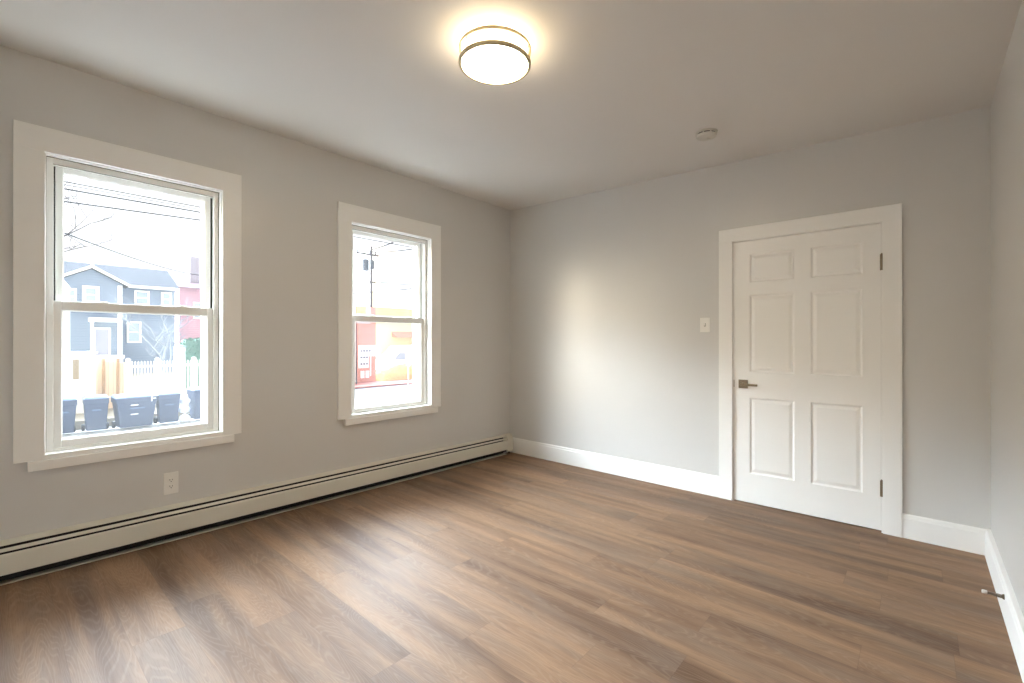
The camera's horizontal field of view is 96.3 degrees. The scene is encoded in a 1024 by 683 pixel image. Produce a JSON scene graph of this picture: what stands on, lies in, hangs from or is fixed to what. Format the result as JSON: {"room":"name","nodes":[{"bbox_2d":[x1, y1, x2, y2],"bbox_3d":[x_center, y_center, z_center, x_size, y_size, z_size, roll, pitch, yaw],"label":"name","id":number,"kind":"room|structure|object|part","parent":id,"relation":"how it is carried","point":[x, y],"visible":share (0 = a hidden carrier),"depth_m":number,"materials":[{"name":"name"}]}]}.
{"room":"empty bedroom","nodes":[
{"label":"empty bedroom","id":0,"kind":"room"},
{"bbox_2d":[0,45,510,539],"bbox_3d":[-1.613,0.031,3.501,0.170,3.060,5.040,0,0,41],"label":"wall","id":1,"kind":"structure","parent":0,"point":[292,190],"depth_m":3.28,"materials":[{"name":"white paint"}]},
{"bbox_2d":[13,119,241,471],"bbox_3d":[-2.237,-0.227,2.765,0.206,1.790,1.045,0,0,41],"label":"window","id":2,"kind":"structure","parent":1,"relation":"in","point":[39,304],"depth_m":2.55,"materials":[{"name":"white paint"}]},
{"bbox_3d":[-2.487,-0.188,2.364,0.020,1.612,0.112,0,0,41],"label":"casing","id":3,"kind":"part","parent":2,"relation":"part of","materials":[{"name":"white paint"}]},
{"bbox_3d":[-2.179,-1.058,2.714,0.020,0.128,1.045,0,0,41],"label":"head casing","id":4,"kind":"part","parent":2,"relation":"part of","materials":[{"name":"white paint"}]},
{"bbox_3d":[-2.262,-0.570,2.791,0.030,0.788,0.734,0,0,41],"label":"sash","id":5,"kind":"part","parent":2,"relation":"part of","materials":[{"name":"white plastic"}]},
{"bbox_3d":[-2.234,0.180,2.762,0.030,0.800,0.760,0,0,41],"label":"sash","id":6,"kind":"part","parent":2,"relation":"part of","materials":[{"name":"white plastic"}]},
{"bbox_3d":[-2.260,-0.199,2.785,0.104,1.578,0.808,0,0,41],"label":"frame","id":7,"kind":"part","parent":2,"relation":"part of","materials":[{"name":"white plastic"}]},
{"bbox_3d":[-2.243,0.596,2.769,0.190,0.016,0.820,0,0,41],"label":"sill","id":8,"kind":"part","parent":2,"relation":"part of","materials":[{"name":"white paint"}]},
{"bbox_3d":[-2.179,0.611,2.713,0.020,0.014,0.820,0,0,41],"label":"casing","id":9,"kind":"part","parent":2,"relation":"part of","materials":[{"name":"white paint"}]},
{"bbox_3d":[-2.306,-0.199,2.825,0.018,1.578,0.808,0,0,41],"label":"storm frame","id":10,"kind":"part","parent":2,"relation":"part of","materials":[{"name":"white plastic"}]},
{"bbox_3d":[-1.871,-0.188,3.064,0.020,1.612,0.113,0,0,41],"label":"casing","id":11,"kind":"part","parent":2,"relation":"part of","materials":[{"name":"white paint"}]},
{"bbox_2d":[163,471,177,494],"bbox_3d":[-2.094,0.870,2.818,0.008,0.132,0.076,0,0,41],"label":"wall outlet","id":12,"kind":"object","parent":1,"relation":"attached to","point":[170,480],"visible":1,"depth_m":2.81,"materials":[{"name":"white plastic"}]},
{"bbox_2d":[0,433,512,585],"bbox_3d":[-1.529,1.114,3.410,0.074,0.263,4.596,0,0,41],"label":"baseboard heater","id":13,"kind":"object","parent":1,"relation":"attached to","point":[45,552],"visible":1,"depth_m":2.92,"materials":[{"name":"beige metal"}]},
{"bbox_2d":[337,201,440,425],"bbox_3d":[-1.090,-0.218,4.068,0.206,1.778,1.041,0,0,41],"label":"window","id":14,"kind":"structure","parent":1,"relation":"in","point":[425,240],"depth_m":4.08,"materials":[{"name":"white paint"}]},
{"bbox_3d":[-1.339,-0.172,3.669,0.020,1.586,0.113,0,0,41],"label":"casing","id":15,"kind":"part","parent":14,"relation":"part of","materials":[{"name":"white paint"}]},
{"bbox_3d":[-1.117,-0.555,4.093,0.030,0.760,0.724,0,0,41],"label":"sash","id":16,"kind":"part","parent":14,"relation":"part of","materials":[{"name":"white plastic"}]},
{"bbox_3d":[-1.115,-0.183,4.087,0.104,1.552,0.798,0,0,41],"label":"frame","id":17,"kind":"part","parent":14,"relation":"part of","materials":[{"name":"white plastic"}]},
{"bbox_3d":[-1.089,0.182,4.063,0.030,0.802,0.750,0,0,41],"label":"sash","id":18,"kind":"part","parent":14,"relation":"part of","materials":[{"name":"clear glass"}]},
{"bbox_3d":[-1.032,-1.036,4.018,0.020,0.142,1.041,0,0,41],"label":"head casing","id":19,"kind":"part","parent":14,"relation":"part of","materials":[{"name":"white paint"}]},
{"bbox_3d":[-1.097,0.599,4.071,0.190,0.016,0.810,0,0,41],"label":"sill","id":20,"kind":"part","parent":14,"relation":"part of","materials":[{"name":"white paint"}]},
{"bbox_3d":[-1.034,0.614,4.015,0.020,0.014,0.810,0,0,41],"label":"casing","id":21,"kind":"part","parent":14,"relation":"part of","materials":[{"name":"white paint"}]},
{"bbox_3d":[-1.161,-0.183,4.127,0.018,1.552,0.798,0,0,41],"label":"storm frame","id":22,"kind":"part","parent":14,"relation":"part of","materials":[{"name":"white plastic"}]},
{"bbox_3d":[-0.727,-0.172,4.364,0.020,1.586,0.118,0,0,41],"label":"casing","id":23,"kind":"part","parent":14,"relation":"part of","materials":[{"name":"white paint"}]},
{"bbox_2d":[0,0,1021,209],"bbox_3d":[-0.134,-1.559,2.201,4.170,0.362,5.040,0,0,41],"label":"ceiling","id":24,"kind":"structure","parent":0,"point":[614,93],"depth_m":2.43,"materials":[{"name":"white paint"}]},
{"bbox_2d":[459,23,530,84],"bbox_3d":[-0.082,-1.377,2.202,0.348,0.118,0.346,0,0,41],"label":"ceiling lamp","id":25,"kind":"object","parent":24,"relation":"attached to","point":[490,53],"visible":1,"depth_m":2.13,"materials":[{"name":"white glass"}]},
{"bbox_2d":[462,45,527,81],"bbox_3d":[-0.082,-1.331,2.203,0.316,0.012,0.316,0,0,41],"label":"diffuser","id":26,"kind":"object","parent":25,"relation":"attached to","point":[480,63],"depth_m":2.19,"materials":[{"name":"white glass"}]},
{"bbox_2d":[695,128,717,140],"bbox_3d":[1.320,-1.399,3.116,0.140,0.047,0.140,0,0,41],"label":"smoke detector","id":27,"kind":"object","parent":24,"relation":"attached to","point":[705,134],"visible":1,"depth_m":3.08,"materials":[{"name":"white plastic"}]},
{"bbox_2d":[0,452,1022,682],"bbox_3d":[-0.134,1.287,2.199,4.170,0.186,5.040,0,0,41],"label":"floor","id":28,"kind":"structure","parent":0,"point":[511,567],"depth_m":2.23,"materials":[{"name":"wood"}]},
{"bbox_2d":[511,106,990,529],"bbox_3d":[1.520,-0.069,3.928,3.970,2.860,0.140,0,0,41],"label":"wall","id":29,"kind":"structure","parent":0,"point":[611,289],"depth_m":3.78,"materials":[{"name":"white paint"}]},
{"bbox_2d":[510,437,718,496],"bbox_3d":[0.823,1.167,4.436,2.250,0.182,0.016,0,0,41],"label":"baseboard","id":30,"kind":"structure","parent":29,"relation":"attached to","point":[702,483],"depth_m":4.24,"materials":[{"name":"white paint"}]},
{"bbox_2d":[700,317,709,331],"bbox_3d":[1.584,-0.137,3.768,0.080,0.120,0.015,0,0,41],"label":"light switch","id":31,"kind":"object","parent":29,"relation":"attached to","point":[704,322],"visible":1,"depth_m":3.77,"materials":[{"name":"white plastic"}]},
{"bbox_2d":[719,203,901,537],"bbox_3d":[2.098,0.187,3.333,1.122,2.150,0.128,0,0,41],"label":"door","id":32,"kind":"structure","parent":29,"relation":"in","point":[810,308],"depth_m":3.27,"materials":[{"name":"white paint"}]},
{"bbox_3d":[1.704,0.233,3.658,0.101,2.041,0.020,0,0,41],"label":"casing","id":33,"kind":"part","parent":32,"relation":"part of","materials":[{"name":"white paint"}]},
{"bbox_3d":[1.803,0.331,3.578,0.066,0.066,0.008,0,0,41],"label":"handle","id":34,"kind":"part","parent":32,"relation":"part of","materials":[{"name":"brown metal"}]},
{"bbox_3d":[1.809,0.333,3.510,0.124,0.016,0.012,0,0,41],"label":"lever","id":35,"kind":"part","parent":32,"relation":"part of","materials":[{"name":"brown metal"}]},
{"bbox_3d":[2.088,-0.838,3.322,1.122,0.101,0.020,0,0,41],"label":"head casing","id":36,"kind":"part","parent":32,"relation":"part of","materials":[{"name":"white paint"}]},
{"bbox_3d":[2.473,0.237,2.982,0.097,2.049,0.020,0,0,41],"label":"casing","id":37,"kind":"part","parent":32,"relation":"part of","materials":[{"name":"white paint"}]},
{"bbox_2d":[902,513,985,554],"bbox_3d":[2.659,1.185,2.820,0.397,0.159,0.016,0,0,41],"label":"baseboard","id":38,"kind":"structure","parent":29,"relation":"attached to","point":[966,538],"depth_m":2.81,"materials":[{"name":"white paint"}]},
{"bbox_2d":[991,0,1023,616],"bbox_3d":[1.280,-0.071,0.822,0.227,2.860,4.840,0,0,41],"label":"wall","id":39,"kind":"structure","parent":0,"point":[1007,105],"depth_m":2.13,"materials":[{"name":"white paint"}]},
{"bbox_2d":[981,589,1004,599],"bbox_3d":[2.189,1.150,2.088,0.072,0.024,0.024,0,0,41],"label":"door stop","id":40,"kind":"object","parent":39,"relation":"attached to","point":[1002,596],"visible":1,"depth_m":2.08,"materials":[{"name":"silver metal"}]},
{"bbox_2d":[985,529,1023,682],"bbox_3d":[1.260,1.183,0.971,0.027,0.159,4.640,0,0,42],"label":"baseboard","id":41,"kind":"structure","parent":39,"relation":"attached to","point":[1012,614],"depth_m":2.04,"materials":[{"name":"white paint"}]},
{"label":"outside","id":42,"kind":"structure","parent":0,"visible":0},
{"bbox_3d":[-8.347,-5.623,27.512,26.021,5.281,14.326,0,0,41],"label":"power line","id":43,"kind":"object","parent":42,"visible":0},
{"bbox_2d":[358,248,412,251],"bbox_3d":[-8.045,-5.677,27.858,0.040,5.171,28.715,0,0,-24],"label":"power line","id":44,"kind":"object","parent":43,"relation":"on","point":[412,248],"visible":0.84,"depth_m":22.60,"materials":[{"name":"black"}]},
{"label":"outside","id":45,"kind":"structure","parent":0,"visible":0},
{"bbox_2d":[64,232,199,275],"bbox_3d":[-20.522,-4.638,26.467,0.044,1.976,27.308,0,0,-25],"label":"power line","id":46,"kind":"object","parent":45,"point":[64,232],"visible":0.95,"depth_m":20.54,"materials":[{"name":"black"}]},
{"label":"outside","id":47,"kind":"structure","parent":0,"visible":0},
{"bbox_2d":[63,395,411,437],"bbox_3d":[-23.117,3.550,3.000,3.400,1.420,56.200,0,0,41],"label":"sidewalk","id":48,"kind":"structure","parent":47,"point":[396,399],"depth_m":16.22,"materials":[{"name":"concrete"}]},
{"bbox_2d":[63,396,77,433],"bbox_3d":[-14.012,2.324,14.276,0.712,1.170,0.676,0,0,38],"label":"trash bin","id":49,"kind":"object","parent":48,"relation":"on","point":[69,402],"visible":0.51,"depth_m":14.21,"materials":[{"name":"plastic"}]},
{"bbox_3d":[-13.999,1.780,14.266,0.679,0.081,0.648,0,0,38],"label":"lid","id":50,"kind":"part","parent":49,"relation":"part of","materials":[{"name":"blue plastic"}]},
{"bbox_2d":[81,394,108,430],"bbox_3d":[-13.483,2.329,14.876,0.740,1.160,0.677,0,0,41],"label":"trash bin","id":51,"kind":"object","parent":48,"relation":"on","point":[95,407],"visible":1,"depth_m":14.68,"materials":[{"name":"plastic"}]},
{"bbox_3d":[-13.478,1.790,14.859,0.679,0.081,0.628,0,0,44],"label":"lid","id":52,"kind":"part","parent":51,"relation":"part of","materials":[{"name":"blue plastic"}]},
{"bbox_2d":[111,392,156,427],"bbox_3d":[-12.804,2.349,15.558,0.914,1.120,1.140,0,0,41],"label":"trash bin","id":53,"kind":"object","parent":48,"relation":"on","point":[133,409],"visible":1,"depth_m":15.31,"materials":[{"name":"plastic"}]},
{"bbox_3d":[-12.799,1.829,15.554,0.902,0.078,1.140,0,0,41],"label":"lid","id":54,"kind":"part","parent":53,"relation":"part of","materials":[{"name":"blue"}]},
{"bbox_2d":[154,390,180,423],"bbox_3d":[-12.230,2.345,16.300,0.736,1.130,0.707,0,0,41],"label":"trash bin","id":55,"kind":"object","parent":48,"relation":"on","point":[167,403],"visible":0.97,"depth_m":16.10,"materials":[{"name":"plastic"}]},
{"bbox_3d":[-12.222,1.819,16.285,0.704,0.079,0.694,0,0,41],"label":"lid","id":56,"kind":"part","parent":55,"relation":"part of","materials":[{"name":"blue"}]},
{"bbox_2d":[179,413,190,421],"bbox_3d":[-11.881,2.751,16.667,0.361,0.318,0.360,0,0,41],"label":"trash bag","id":57,"kind":"object","parent":48,"relation":"on","point":[184,417],"visible":1,"depth_m":16.56,"materials":[{"name":"white plastic"}]},
{"bbox_2d":[179,404,189,412],"bbox_3d":[-11.912,2.430,16.671,0.332,0.300,0.330,0,0,-4],"label":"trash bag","id":58,"kind":"object","parent":57,"relation":"on","point":[184,408],"visible":0.99,"depth_m":16.59,"materials":[{"name":"white plastic"}]},
{"bbox_2d":[179,396,189,403],"bbox_3d":[-11.877,2.119,16.669,0.321,0.291,0.318,0,0,6],"label":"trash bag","id":59,"kind":"object","parent":58,"relation":"on","point":[184,400],"visible":0.98,"depth_m":16.57,"materials":[{"name":"white plastic"}]},
{"bbox_2d":[187,387,200,418],"bbox_3d":[-11.643,2.311,17.119,0.712,1.200,0.676,0,0,36],"label":"trash bin","id":60,"kind":"object","parent":48,"relation":"on","point":[194,393],"visible":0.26,"depth_m":16.83,"materials":[{"name":"plastic"}]},
{"bbox_3d":[-11.630,1.752,17.110,0.679,0.084,0.648,0,0,36],"label":"lid","id":61,"kind":"part","parent":60,"relation":"part of","materials":[{"name":"blue"}]},
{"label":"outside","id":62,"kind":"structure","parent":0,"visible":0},
{"bbox_2d":[355,379,412,388],"bbox_3d":[3.357,3.581,47.239,4.500,1.420,52.400,0,0,41],"label":"sidewalk","id":63,"kind":"structure","parent":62,"point":[370,384],"depth_m":31.41,"materials":[{"name":"concrete"}]},
{"bbox_2d":[356,322,356,384],"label":"street lamp","id":64,"kind":"object","parent":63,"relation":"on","point":[356,322],"depth_m":30.62,"materials":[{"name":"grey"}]},
{"bbox_2d":[356,255,365,314],"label":"street lamp","id":65,"kind":"object","parent":63,"relation":"on","point":[356,314],"depth_m":30.62,"materials":[{"name":"grey metal"}]},
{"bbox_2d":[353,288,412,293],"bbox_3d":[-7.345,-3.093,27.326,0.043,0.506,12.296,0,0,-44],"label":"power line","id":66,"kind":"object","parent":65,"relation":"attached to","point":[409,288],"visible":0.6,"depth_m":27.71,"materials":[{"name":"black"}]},
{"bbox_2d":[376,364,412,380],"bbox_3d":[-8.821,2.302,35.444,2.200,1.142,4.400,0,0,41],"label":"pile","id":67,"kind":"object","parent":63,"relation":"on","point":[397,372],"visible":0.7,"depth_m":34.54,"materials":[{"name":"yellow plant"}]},
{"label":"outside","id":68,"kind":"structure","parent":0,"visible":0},
{"bbox_3d":[-17.487,3.607,-1.954,11.600,1.300,56.200,0,0,41],"label":"street","id":69,"kind":"object","parent":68,"visible":0},
{"bbox_2d":[406,360,411,401],"bbox_3d":[-4.739,1.903,20.996,0.070,2.140,0.310,0,0,41],"label":"street sign","id":70,"kind":"object","parent":69,"relation":"on","point":[408,362],"visible":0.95,"depth_m":20.98,"materials":[{"name":"grey metal"}]},
{"bbox_3d":[-4.718,0.988,20.978,0.015,0.310,0.310,0,0,41],"label":"sign plate","id":71,"kind":"part","parent":70,"relation":"part of","materials":[{"name":"white metal"}]},
{"bbox_3d":[-8.483,-1.190,16.758,1.800,8.280,0.306,0,0,41],"label":"utility pole","id":72,"kind":"object","parent":69,"relation":"on","visible":0},
{"bbox_2d":[64,188,200,212],"bbox_3d":[-17.322,-4.037,6.410,0.036,0.318,26.970,0,0,41],"label":"power line","id":73,"kind":"object","parent":72,"relation":"attached to","point":[64,188],"visible":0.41,"depth_m":13.39,"materials":[{"name":"black"}]},
{"bbox_2d":[64,201,200,220],"bbox_3d":[-17.472,-3.512,6.542,0.034,1.086,26.971,0,0,41],"label":"power line","id":74,"kind":"object","parent":72,"relation":"attached to","point":[64,201],"visible":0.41,"depth_m":13.54,"materials":[{"name":"black"}]},
{"bbox_2d":[64,181,200,207],"bbox_3d":[-17.622,-4.417,6.675,0.027,0.028,26.970,0,0,41],"label":"power line","id":75,"kind":"object","parent":72,"relation":"attached to","point":[64,181],"visible":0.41,"depth_m":13.70,"materials":[{"name":"black"}]},
{"bbox_2d":[64,184,200,209],"bbox_3d":[-17.848,-4.397,6.874,0.018,0.059,26.970,0,0,41],"label":"power line","id":76,"kind":"object","parent":72,"relation":"attached to","point":[64,184],"visible":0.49,"depth_m":13.94,"materials":[{"name":"black"}]},
{"bbox_2d":[353,236,412,247],"bbox_3d":[0.451,-4.353,26.910,0.029,0.090,26.770,0,0,41],"label":"power line","id":77,"kind":"object","parent":72,"relation":"attached to","point":[353,236],"visible":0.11,"depth_m":19.88,"materials":[{"name":"black"}]},
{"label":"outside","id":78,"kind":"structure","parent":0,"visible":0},
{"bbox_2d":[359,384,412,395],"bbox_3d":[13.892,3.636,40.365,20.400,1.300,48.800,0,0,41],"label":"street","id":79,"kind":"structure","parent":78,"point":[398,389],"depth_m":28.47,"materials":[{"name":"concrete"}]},
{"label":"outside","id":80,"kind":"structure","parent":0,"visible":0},
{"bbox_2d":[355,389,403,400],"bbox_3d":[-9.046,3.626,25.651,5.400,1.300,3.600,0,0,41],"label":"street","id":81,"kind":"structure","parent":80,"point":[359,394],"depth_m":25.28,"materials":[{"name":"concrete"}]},
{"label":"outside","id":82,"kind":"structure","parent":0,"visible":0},
{"bbox_2d":[75,372,189,429],"bbox_3d":[-41.498,2.870,16.778,42.400,2.800,52.600,0,0,41],"label":"yard","id":83,"kind":"structure","parent":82,"point":[79,418],"depth_m":19.07,"materials":[{"name":"white"}]},
{"bbox_2d":[63,280,71,351],"bbox_3d":[-20.649,0.094,15.950,5.600,5.150,7.300,0,0,41],"label":"house","id":84,"kind":"structure","parent":83,"relation":"on","point":[66,315],"depth_m":16.90,"materials":[{"name":"beige"}]},
{"bbox_3d":[-16.419,0.395,16.942,0.080,4.550,0.140,0,0,41],"label":"corner trim","id":85,"kind":"part","parent":84,"relation":"part of","materials":[{"name":"white paint"}]},
{"bbox_2d":[63,351,97,413],"bbox_3d":[-16.247,1.536,16.471,0.620,2.332,2.000,0,0,41],"label":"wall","id":86,"kind":"structure","parent":83,"relation":"on","point":[79,367],"depth_m":16.69,"materials":[{"name":"white paint"}]},
{"bbox_2d":[64,176,123,257],"bbox_3d":[-23.216,-3.510,18.276,12.360,11.991,7.056,0,0,-43],"label":"bare tree","id":87,"kind":"object","parent":83,"relation":"on","point":[69,197],"visible":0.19,"depth_m":21.71,"materials":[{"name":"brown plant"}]},
{"bbox_2d":[96,359,124,407],"bbox_3d":[-15.794,1.637,17.644,0.110,1.932,1.420,0,0,41],"label":"fence","id":88,"kind":"object","parent":83,"relation":"on","point":[110,375],"visible":0.48,"depth_m":17.86,"materials":[{"name":"brown wood"}]},
{"bbox_3d":[-16.019,1.657,17.442,0.040,1.892,0.700,0,0,41],"label":"board panel","id":89,"kind":"part","parent":88,"relation":"part of","materials":[{"name":"white wood"}]},
{"bbox_3d":[-15.737,1.637,17.686,0.080,1.932,0.080,0,0,41],"label":"fence post","id":90,"kind":"part","parent":88,"relation":"part of","materials":[{"name":"brown wood"}]},
{"bbox_3d":[-15.636,1.687,17.877,0.040,1.832,0.380,0,0,41],"label":"board panel","id":91,"kind":"part","parent":88,"relation":"part of","materials":[{"name":"beige wood"}]},
{"bbox_3d":[-15.459,1.637,18.002,0.080,1.932,0.080,0,0,41],"label":"fence post","id":92,"kind":"part","parent":88,"relation":"part of","materials":[{"name":"brown wood"}]},
{"bbox_3d":[-15.418,1.717,18.125,0.040,1.772,0.200,0,0,41],"label":"board panel","id":93,"kind":"part","parent":88,"relation":"part of","materials":[{"name":"white wood"}]},
{"bbox_2d":[64,261,179,373],"bbox_3d":[-28.607,-1.391,30.446,8.300,7.899,9.750,0,0,41],"label":"house","id":94,"kind":"structure","parent":83,"relation":"on","point":[104,333],"depth_m":29.62,"materials":[{"name":"wood"}]},
{"bbox_3d":[-26.764,-2.722,27.747,0.025,0.800,0.430,0,0,41],"label":"pane","id":95,"kind":"part","parent":94,"relation":"part of","materials":[{"name":"blue"}]},
{"bbox_3d":[-26.130,-2.892,28.467,0.025,0.780,0.470,0,0,41],"label":"pane","id":96,"kind":"part","parent":94,"relation":"part of","materials":[{"name":"blue"}]},
{"bbox_3d":[-25.551,-0.182,27.909,0.140,2.080,0.140,0,0,41],"label":"portico post","id":97,"kind":"part","parent":94,"relation":"part of","materials":[{"name":"white paint"}]},
{"bbox_3d":[-25.791,0.043,28.846,0.040,1.630,0.630,0,0,41],"label":"door","id":98,"kind":"part","parent":94,"relation":"part of","materials":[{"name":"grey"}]},
{"bbox_3d":[-25.766,-0.007,28.845,0.080,1.730,0.820,0,0,41],"label":"door frame","id":99,"kind":"part","parent":94,"relation":"part of","materials":[{"name":"white paint"}]},
{"bbox_3d":[-24.666,-0.181,28.915,0.140,2.080,0.140,0,0,41],"label":"portico post","id":100,"kind":"part","parent":94,"relation":"part of","materials":[{"name":"white paint"}]},
{"bbox_3d":[-25.391,-0.630,30.819,0.025,1.220,0.560,0,0,41],"label":"pane","id":101,"kind":"part","parent":94,"relation":"part of","materials":[{"name":"blue"}]},
{"bbox_3d":[-25.114,-2.955,31.136,0.025,0.770,0.600,0,0,41],"label":"pane","id":102,"kind":"part","parent":94,"relation":"part of","materials":[{"name":"blue"}]},
{"bbox_3d":[-24.222,-2.954,32.150,0.025,0.770,0.400,0,0,41],"label":"pane","id":103,"kind":"part","parent":94,"relation":"part of","materials":[{"name":"blue"}]},
{"bbox_2d":[111,288,200,374],"bbox_3d":[-17.292,0.048,22.115,4.187,5.073,3.253,0,0,41],"label":"bare tree","id":104,"kind":"object","parent":83,"relation":"on","point":[169,341],"visible":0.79,"depth_m":21.95,"materials":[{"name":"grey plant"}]},
{"bbox_2d":[125,357,200,397],"bbox_3d":[-12.808,1.634,20.924,0.180,1.942,7.470,0,0,41],"label":"picket fence","id":105,"kind":"object","parent":83,"relation":"on","point":[157,365],"visible":0.22,"depth_m":18.98,"materials":[{"name":"white paint"}]},
{"bbox_3d":[-15.216,1.662,18.187,0.140,1.882,0.140,0,0,41],"label":"fence post","id":106,"kind":"part","parent":105,"relation":"part of","materials":[{"name":"white paint"}]},
{"bbox_3d":[-14.595,1.663,18.893,0.140,1.882,0.140,0,0,41],"label":"fence post","id":107,"kind":"part","parent":105,"relation":"part of","materials":[{"name":"white paint"}]},
{"bbox_3d":[-13.756,1.663,19.846,0.140,1.882,0.140,0,0,41],"label":"fence post","id":108,"kind":"part","parent":105,"relation":"part of","materials":[{"name":"white paint"}]},
{"bbox_2d":[172,346,185,391],"bbox_3d":[-16.508,1.414,22.774,0.500,2.359,0.460,0,0,41],"label":"fence","id":109,"kind":"object","parent":83,"relation":"on","point":[179,354],"visible":0.54,"depth_m":22.64,"materials":[{"name":"white wood"}]},
{"bbox_2d":[180,337,200,388],"bbox_3d":[-16.537,1.181,25.015,1.151,2.827,2.602,0,0,41],"label":"hedge","id":110,"kind":"object","parent":83,"relation":"on","point":[193,345],"visible":0.16,"depth_m":24.10,"materials":[{"name":"green plant"}]},
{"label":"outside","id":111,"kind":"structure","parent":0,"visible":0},
{"bbox_3d":[-10.532,3.300,59.460,32.500,2.000,52.400,0,0,41],"label":"yard","id":112,"kind":"structure","parent":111,"visible":0},
{"bbox_2d":[169,256,200,345],"bbox_3d":[-27.944,-2.412,43.084,8.800,9.800,7.600,0,0,41],"label":"house","id":113,"kind":"structure","parent":112,"relation":"on","point":[189,285],"depth_m":38.45,"materials":[{"name":"pink"}]},
{"bbox_3d":[-26.447,-2.615,38.703,0.025,1.200,0.600,0,0,41],"label":"pane","id":114,"kind":"part","parent":113,"relation":"part of","materials":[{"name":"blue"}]},
{"bbox_2d":[353,286,357,381],"bbox_3d":[-14.100,-0.969,33.232,6.400,7.900,2.900,0,0,41],"label":"house","id":115,"kind":"structure","parent":112,"relation":"on","point":[354,288],"depth_m":32.33,"materials":[{"name":"white paint"}]},
{"bbox_2d":[357,307,375,381],"bbox_3d":[-12.598,0.258,34.787,6.000,5.450,1.380,0,0,41],"label":"brick building","id":116,"kind":"structure","parent":112,"relation":"on","point":[366,331],"depth_m":32.88,"materials":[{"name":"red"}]},
{"bbox_2d":[358,345,375,377],"bbox_3d":[-10.279,1.421,32.698,0.200,2.320,1.350,0,0,41],"label":"panel","id":117,"kind":"object","parent":116,"relation":"attached to","point":[364,351],"visible":1,"depth_m":32.55,"materials":[{"name":"white"}]},
{"bbox_2d":[356,246,378,306],"bbox_3d":[-13.033,-3.120,41.652,0.740,11.186,2.250,0,0,41],"label":"utility pole","id":118,"kind":"object","parent":112,"relation":"on","point":[365,261],"visible":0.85,"depth_m":41.90,"materials":[{"name":"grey wood"}]},
{"bbox_2d":[353,244,396,307],"bbox_3d":[-19.288,-4.847,63.442,6.100,15.700,4.000,0,0,41],"label":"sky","id":119,"kind":"structure","parent":112,"relation":"on","point":[385,265],"depth_m":61.57,"materials":[{"name":"white"}]},
{"bbox_3d":[-17.127,-7.699,61.408,0.025,1.400,1.200,0,0,41],"label":"pane","id":120,"kind":"part","parent":119,"relation":"part of","materials":[{"name":"white"}]},
{"bbox_2d":[357,306,412,359],"bbox_3d":[-12.146,-0.254,54.223,9.200,6.500,18.600,0,0,41],"label":"building","id":121,"kind":"structure","parent":112,"relation":"on","point":[387,334],"depth_m":48.18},
{"bbox_2d":[376,345,412,370],"bbox_3d":[-9.797,1.609,41.965,1.920,2.538,5.100,0,0,41],"label":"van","id":122,"kind":"object","parent":112,"relation":"on","point":[395,355],"visible":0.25,"depth_m":40.49,"materials":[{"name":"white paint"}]}
]}

